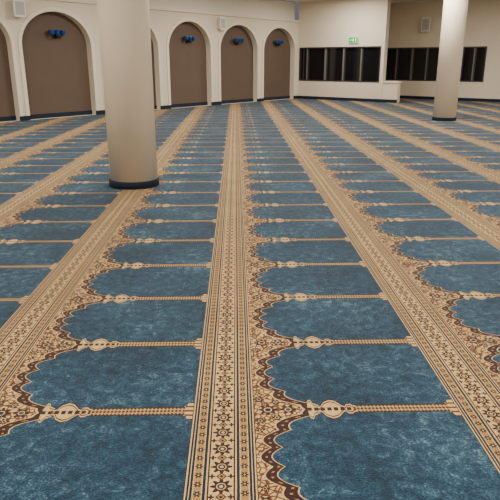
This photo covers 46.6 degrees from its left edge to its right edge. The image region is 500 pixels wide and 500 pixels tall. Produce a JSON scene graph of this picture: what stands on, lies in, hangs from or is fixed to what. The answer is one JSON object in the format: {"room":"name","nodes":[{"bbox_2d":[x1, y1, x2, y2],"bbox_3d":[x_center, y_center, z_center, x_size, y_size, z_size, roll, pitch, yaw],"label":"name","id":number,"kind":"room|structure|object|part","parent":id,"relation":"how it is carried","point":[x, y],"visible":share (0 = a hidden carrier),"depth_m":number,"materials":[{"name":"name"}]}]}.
{"room":"mosque","nodes":[
{"label":"mosque","id":0,"kind":"room"},
{"bbox_2d":[0,0,298,121],"bbox_3d":[-6.689,-4.855,14.817,0.500,3.100,26.999,14,23,37],"label":"wall","id":1,"kind":"structure","parent":0,"point":[58,71],"depth_m":18.75,"materials":[{"name":"beige paint"}]},
{"bbox_2d":[0,17,23,115],"bbox_3d":[-6.851,-4.627,14.241,0.030,2.780,2.433,14,23,37],"label":"trim","id":2,"kind":"structure","parent":1,"relation":"attached to","point":[2,21],"depth_m":15.12,"materials":[{"name":"paint"}]},
{"bbox_2d":[11,0,26,16],"bbox_3d":[-5.922,-6.162,14.795,0.208,0.415,0.333,14,23,37],"label":"wall speaker","id":3,"kind":"object","parent":1,"relation":"attached to","point":[18,6],"visible":1,"depth_m":14.72,"materials":[{"name":"white plastic"}]},
{"bbox_2d":[15,1,24,14],"bbox_3d":[-5.845,-6.143,14.736,0.010,0.319,0.245,14,23,37],"label":"grille","id":4,"kind":"object","parent":3,"relation":"attached to","point":[19,5],"depth_m":14.73,"materials":[{"name":"white plastic"}]},
{"bbox_2d":[48,30,65,38],"bbox_3d":[-5.321,-5.929,15.956,0.238,0.220,0.528,14,23,37],"label":"wall sconce","id":5,"kind":"object","parent":1,"relation":"attached to","point":[54,33],"visible":1,"depth_m":15.92,"materials":[{"name":"glass"}]},
{"bbox_2d":[18,7,98,115],"bbox_3d":[-5.276,-5.223,16.082,0.030,2.780,2.371,14,23,37],"label":"trim","id":6,"kind":"structure","parent":1,"relation":"attached to","point":[32,15],"depth_m":15.59,"materials":[{"name":"paint"}]},
{"bbox_2d":[99,24,162,109],"bbox_3d":[-3.648,-5.840,17.985,0.030,2.780,2.386,14,23,37],"label":"trim","id":7,"kind":"structure","parent":1,"relation":"attached to","point":[151,26],"depth_m":18.73,"materials":[{"name":"paint"}]},
{"bbox_2d":[0,96,296,121],"bbox_3d":[-6.559,-3.405,15.176,0.235,0.120,26.999,14,23,37],"label":"baseboard","id":8,"kind":"structure","parent":1,"relation":"attached to","point":[89,112],"depth_m":19.23,"materials":[{"name":"blue carpet"}]},
{"bbox_2d":[52,0,299,21],"bbox_3d":[-6.549,-6.300,14.230,0.260,0.070,26.999,14,23,37],"label":"crown molding","id":9,"kind":"structure","parent":1,"relation":"attached to","point":[74,1],"depth_m":19.65,"materials":[{"name":"paint"}]},
{"bbox_2d":[184,36,195,42],"bbox_3d":[-2.075,-7.159,19.750,0.238,0.220,0.528,14,23,37],"label":"wall sconce","id":10,"kind":"object","parent":1,"relation":"attached to","point":[188,39],"visible":1,"depth_m":19.72,"materials":[{"name":"glass"}]},
{"bbox_2d":[166,18,213,104],"bbox_3d":[-2.030,-6.453,19.876,0.030,2.780,2.217,14,23,37],"label":"trim","id":11,"kind":"structure","parent":1,"relation":"attached to","point":[177,23],"depth_m":19.44,"materials":[{"name":"paint"}]},
{"bbox_2d":[218,17,225,29],"bbox_3d":[-1.023,-8.018,20.521,0.208,0.415,0.274,14,23,37],"label":"wall speaker","id":12,"kind":"object","parent":1,"relation":"attached to","point":[221,20],"visible":1,"depth_m":20.44,"materials":[{"name":"white plastic"}]},
{"bbox_2d":[221,18,224,27],"bbox_3d":[-0.946,-7.999,20.462,0.010,0.319,0.202,14,23,37],"label":"grille","id":13,"kind":"object","parent":12,"relation":"attached to","point":[222,19],"depth_m":20.45,"materials":[{"name":"white plastic"}]},
{"bbox_2d":[218,22,258,100],"bbox_3d":[-0.391,-7.074,21.792,0.030,2.780,2.351,14,23,37],"label":"trim","id":14,"kind":"structure","parent":1,"relation":"attached to","point":[234,23],"depth_m":21.28,"materials":[{"name":"paint"}]},
{"bbox_2d":[234,38,243,44],"bbox_3d":[-0.436,-7.780,21.666,0.238,0.220,0.528,14,23,37],"label":"wall sconce","id":15,"kind":"object","parent":1,"relation":"attached to","point":[236,40],"visible":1,"depth_m":21.60,"materials":[{"name":"glass"}]},
{"bbox_2d":[262,25,295,97],"bbox_3d":[1.206,-7.679,23.660,0.030,2.780,2.310,14,23,37],"label":"trim","id":16,"kind":"structure","parent":1,"relation":"attached to","point":[277,26],"depth_m":23.22,"materials":[{"name":"paint"}]},
{"bbox_2d":[275,40,283,45],"bbox_3d":[1.162,-8.385,23.534,0.238,0.220,0.528,14,23,37],"label":"wall sconce","id":17,"kind":"object","parent":1,"relation":"attached to","point":[277,42],"visible":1,"depth_m":23.47,"materials":[{"name":"glass"}]},
{"bbox_2d":[85,0,294,19],"bbox_3d":[-6.766,-6.706,14.284,0.300,0.750,26.999,14,23,37],"label":"wall","id":18,"kind":"structure","parent":0,"point":[279,9],"depth_m":21.47,"materials":[{"name":"paint"}]},
{"bbox_2d":[0,98,499,499],"bbox_3d":[2.961,-1.447,9.652,21.999,0.200,29.929,14,23,37],"label":"floor","id":19,"kind":"structure","parent":0,"point":[303,303],"depth_m":3.71,"materials":[{"name":"carpet"}]},
{"bbox_2d":[97,0,157,181],"bbox_3d":[-1.485,-2.673,6.867,0.596,3.850,0.596,0,18,-1],"label":"shaft","id":20,"kind":"object","parent":19,"relation":"on","point":[124,25],"visible":0.84,"depth_m":6.87,"materials":[{"name":"paint"}]},
{"bbox_2d":[109,177,158,189],"bbox_3d":[-1.485,-0.883,7.447,0.632,0.087,0.632,0,18,-1],"label":"base band","id":21,"kind":"object","parent":19,"relation":"on","point":[153,183],"visible":0.54,"depth_m":7.18,"materials":[{"name":"blue carpet"}]},
{"bbox_2d":[381,81,401,102],"bbox_3d":[5.478,-6.125,22.462,0.680,0.800,0.310,14,23,37],"label":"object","id":22,"kind":"object","parent":19,"relation":"on","point":[391,91],"depth_m":22.34,"materials":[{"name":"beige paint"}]},
{"bbox_2d":[381,99,396,102],"bbox_3d":[5.386,-5.771,22.474,0.660,0.120,0.020,14,23,37],"label":"skirt","id":23,"kind":"object","parent":22,"relation":"attached to","point":[382,100],"visible":0.86,"depth_m":22.47,"materials":[{"name":"blue carpet"}]},
{"bbox_3d":[5.479,-6.477,22.349,0.680,0.060,0.310,14,23,37],"label":"cap","id":24,"kind":"part","parent":22,"relation":"part of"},
{"bbox_2d":[432,116,456,120],"bbox_3d":[5.270,-3.572,15.745,0.632,0.087,0.632,0,18,-1],"label":"base band","id":25,"kind":"object","parent":19,"relation":"on","point":[433,118],"visible":0.72,"depth_m":15.50,"materials":[{"name":"blue carpet"}]},
{"bbox_2d":[433,0,467,117],"bbox_3d":[5.270,-5.362,15.165,0.596,3.850,0.596,0,18,-1],"label":"shaft","id":26,"kind":"object","parent":19,"relation":"on","point":[454,16],"visible":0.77,"depth_m":15.05,"materials":[{"name":"paint"}]},
{"bbox_2d":[297,0,390,98],"bbox_3d":[3.656,-8.033,23.404,4.000,3.850,0.250,14,23,37],"label":"wall","id":27,"kind":"structure","parent":0,"point":[323,23],"depth_m":23.05,"materials":[{"name":"beige paint"}]},
{"bbox_2d":[299,49,301,79],"bbox_3d":[2.138,-7.895,24.648,0.045,1.250,0.125,14,23,37],"label":"frame","id":28,"kind":"object","parent":27,"relation":"attached to","point":[300,50],"visible":1,"depth_m":24.59,"materials":[{"name":"brown metal"}]},
{"bbox_2d":[297,96,380,101],"bbox_3d":[3.571,-6.226,23.879,4.000,0.120,0.020,14,23,37],"label":"baseboard","id":29,"kind":"structure","parent":27,"relation":"attached to","point":[298,97],"depth_m":23.77,"materials":[{"name":"blue carpet"}]},
{"bbox_2d":[299,80,378,82],"bbox_3d":[3.587,-6.915,23.727,3.780,0.045,0.125,14,23,37],"label":"frame","id":30,"kind":"object","parent":27,"relation":"attached to","point":[299,80],"visible":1,"depth_m":23.62,"materials":[{"name":"brown metal"}]},
{"bbox_2d":[299,46,380,80],"bbox_3d":[3.587,-7.553,23.520,3.780,1.295,0.126,14,23,37],"label":"window","id":31,"kind":"structure","parent":27,"relation":"in","point":[355,46],"depth_m":23.48,"materials":[{"name":"black glass"}]},
{"bbox_3d":[2.421,-7.832,24.454,0.050,1.250,0.085,14,23,37],"label":"mullion","id":32,"kind":"part","parent":31,"relation":"part of","materials":[{"name":"metal"}]},
{"bbox_3d":[2.469,-7.826,24.435,0.050,1.250,0.055,14,23,37],"label":"sash","id":33,"kind":"part","parent":31,"relation":"part of","materials":[{"name":"beige metal"}]},
{"bbox_3d":[3.119,-7.657,23.914,0.080,1.250,0.085,14,23,37],"label":"mullion","id":34,"kind":"part","parent":31,"relation":"part of","materials":[{"name":"grey metal"}]},
{"bbox_3d":[3.178,-7.648,23.886,0.050,1.250,0.055,14,23,37],"label":"sash","id":35,"kind":"part","parent":31,"relation":"part of","materials":[{"name":"grey metal"}]},
{"bbox_3d":[3.622,-7.545,23.568,3.690,1.250,0.016,14,23,37],"label":"pane","id":36,"kind":"part","parent":31,"relation":"part of","materials":[{"name":"black glass"}]},
{"bbox_3d":[3.778,-7.491,23.404,0.060,1.250,0.085,14,23,37],"label":"mullion","id":37,"kind":"part","parent":31,"relation":"part of","materials":[{"name":"grey metal"}]},
{"bbox_3d":[3.830,-7.484,23.381,0.050,1.250,0.055,14,23,37],"label":"sash","id":38,"kind":"part","parent":31,"relation":"part of","materials":[{"name":"beige metal"}]},
{"bbox_3d":[4.398,-7.336,22.923,0.050,1.250,0.085,14,23,37],"label":"mullion","id":39,"kind":"part","parent":31,"relation":"part of","materials":[{"name":"beige metal"}]},
{"bbox_3d":[4.447,-7.330,22.904,0.050,1.250,0.055,14,23,37],"label":"sash","id":40,"kind":"part","parent":31,"relation":"part of","materials":[{"name":"grey metal"}]},
{"bbox_2d":[348,37,358,42],"bbox_3d":[4.063,-8.245,22.778,0.440,0.240,0.057,14,23,37],"label":"exit sign","id":41,"kind":"object","parent":27,"relation":"attached to","point":[350,39],"visible":1,"depth_m":22.75,"materials":[{"name":"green plastic"}]},
{"bbox_2d":[378,47,380,80],"bbox_3d":[5.035,-7.168,22.405,0.045,1.250,0.125,14,23,37],"label":"frame","id":42,"kind":"object","parent":27,"relation":"attached to","point":[380,47],"visible":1,"depth_m":22.36,"materials":[{"name":"brown metal"}]},
{"bbox_2d":[287,0,435,2],"bbox_3d":[2.961,-5.299,8.404,21.999,0.200,29.929,14,23,37],"label":"ceiling","id":43,"kind":"structure","parent":0,"point":[392,1],"depth_m":23.30,"materials":[{"name":"white paint"}]},
{"bbox_2d":[385,0,499,98],"bbox_3d":[13.436,-6.744,19.426,19.549,3.850,0.250,14,23,37],"label":"wall","id":44,"kind":"structure","parent":0,"point":[482,28],"depth_m":23.34,"materials":[{"name":"beige paint"}]},
{"bbox_2d":[385,79,435,80],"bbox_3d":[6.852,-7.261,24.793,2.630,0.045,0.125,14,23,37],"label":"frame","id":45,"kind":"object","parent":44,"relation":"attached to","point":[385,79],"visible":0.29,"depth_m":24.84,"materials":[{"name":"brown metal"}]},
{"bbox_2d":[386,47,438,79],"bbox_3d":[6.852,-7.898,24.587,2.630,1.295,0.126,14,23,37],"label":"window","id":46,"kind":"structure","parent":44,"relation":"in","point":[411,47],"depth_m":24.58,"materials":[{"name":"black glass"}]},
{"bbox_3d":[6.325,-8.017,25.025,0.050,1.250,0.085,14,23,37],"label":"mullion","id":47,"kind":"part","parent":46,"relation":"part of","materials":[{"name":"metal"}]},
{"bbox_3d":[6.373,-8.011,25.006,0.050,1.250,0.055,14,23,37],"label":"sash","id":48,"kind":"part","parent":46,"relation":"part of","materials":[{"name":"metal"}]},
{"bbox_3d":[6.868,-7.881,24.605,0.080,1.250,0.085,14,23,37],"label":"mullion","id":49,"kind":"part","parent":46,"relation":"part of","materials":[{"name":"grey metal"}]},
{"bbox_3d":[6.887,-7.890,24.634,2.540,1.250,0.016,14,23,37],"label":"pane","id":50,"kind":"part","parent":46,"relation":"part of","materials":[{"name":"black glass"}]},
{"bbox_3d":[6.928,-7.872,24.577,0.050,1.250,0.055,14,23,37],"label":"sash","id":51,"kind":"part","parent":46,"relation":"part of","materials":[{"name":"grey metal"}]},
{"bbox_3d":[7.372,-7.754,24.214,0.050,1.250,0.085,14,23,37],"label":"mullion","id":52,"kind":"part","parent":46,"relation":"part of","materials":[{"name":"grey metal"}]},
{"bbox_3d":[7.420,-7.748,24.195,0.050,1.250,0.055,14,23,37],"label":"sash","id":53,"kind":"part","parent":46,"relation":"part of","materials":[{"name":"metal"}]},
{"bbox_2d":[421,17,431,31],"bbox_3d":[7.179,-9.172,23.594,0.387,0.545,0.374,0,18,-1],"label":"wall speaker","id":54,"kind":"object","parent":44,"relation":"attached to","point":[426,21],"visible":1,"depth_m":23.53,"materials":[{"name":"white plastic"}]},
{"bbox_2d":[422,19,429,29],"bbox_3d":[7.128,-9.151,23.529,0.288,0.418,0.010,14,23,37],"label":"grille","id":55,"kind":"object","parent":54,"relation":"attached to","point":[425,22],"depth_m":23.52,"materials":[{"name":"beige plastic"}]},
{"bbox_2d":[400,95,499,101],"bbox_3d":[13.350,-4.937,19.901,19.549,0.120,0.020,14,23,37],"label":"baseboard","id":56,"kind":"structure","parent":44,"relation":"attached to","point":[401,96],"depth_m":23.54,"materials":[{"name":"blue carpet"}]},
{"bbox_2d":[460,48,464,80],"bbox_3d":[8.540,-7.453,23.285,0.045,1.250,0.125,14,23,37],"label":"frame","id":57,"kind":"object","parent":44,"relation":"attached to","point":[463,56],"visible":0.93,"depth_m":23.25,"materials":[{"name":"brown metal"}]},
{"bbox_2d":[462,46,486,80],"bbox_3d":[8.884,-7.388,23.013,0.930,1.295,0.126,14,23,37],"label":"window","id":58,"kind":"structure","parent":44,"relation":"in","point":[473,46],"depth_m":23.04,"materials":[{"name":"black glass"}]},
{"bbox_3d":[8.885,-7.375,23.044,0.050,1.250,0.085,14,23,37],"label":"mullion","id":59,"kind":"part","parent":58,"relation":"part of","materials":[{"name":"grey metal"}]},
{"bbox_3d":[8.919,-7.380,23.061,0.840,1.250,0.016,14,23,37],"label":"pane","id":60,"kind":"part","parent":58,"relation":"part of","materials":[{"name":"black glass"}]},
{"bbox_3d":[8.933,-7.369,23.024,0.050,1.250,0.055,14,23,37],"label":"sash","id":61,"kind":"part","parent":58,"relation":"part of","materials":[{"name":"grey metal"}]},
{"bbox_2d":[482,48,486,80],"bbox_3d":[9.227,-7.281,22.754,0.045,1.250,0.125,14,23,37],"label":"frame","id":62,"kind":"object","parent":44,"relation":"attached to","point":[486,48],"visible":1,"depth_m":22.71,"materials":[{"name":"brown metal"}]}
]}

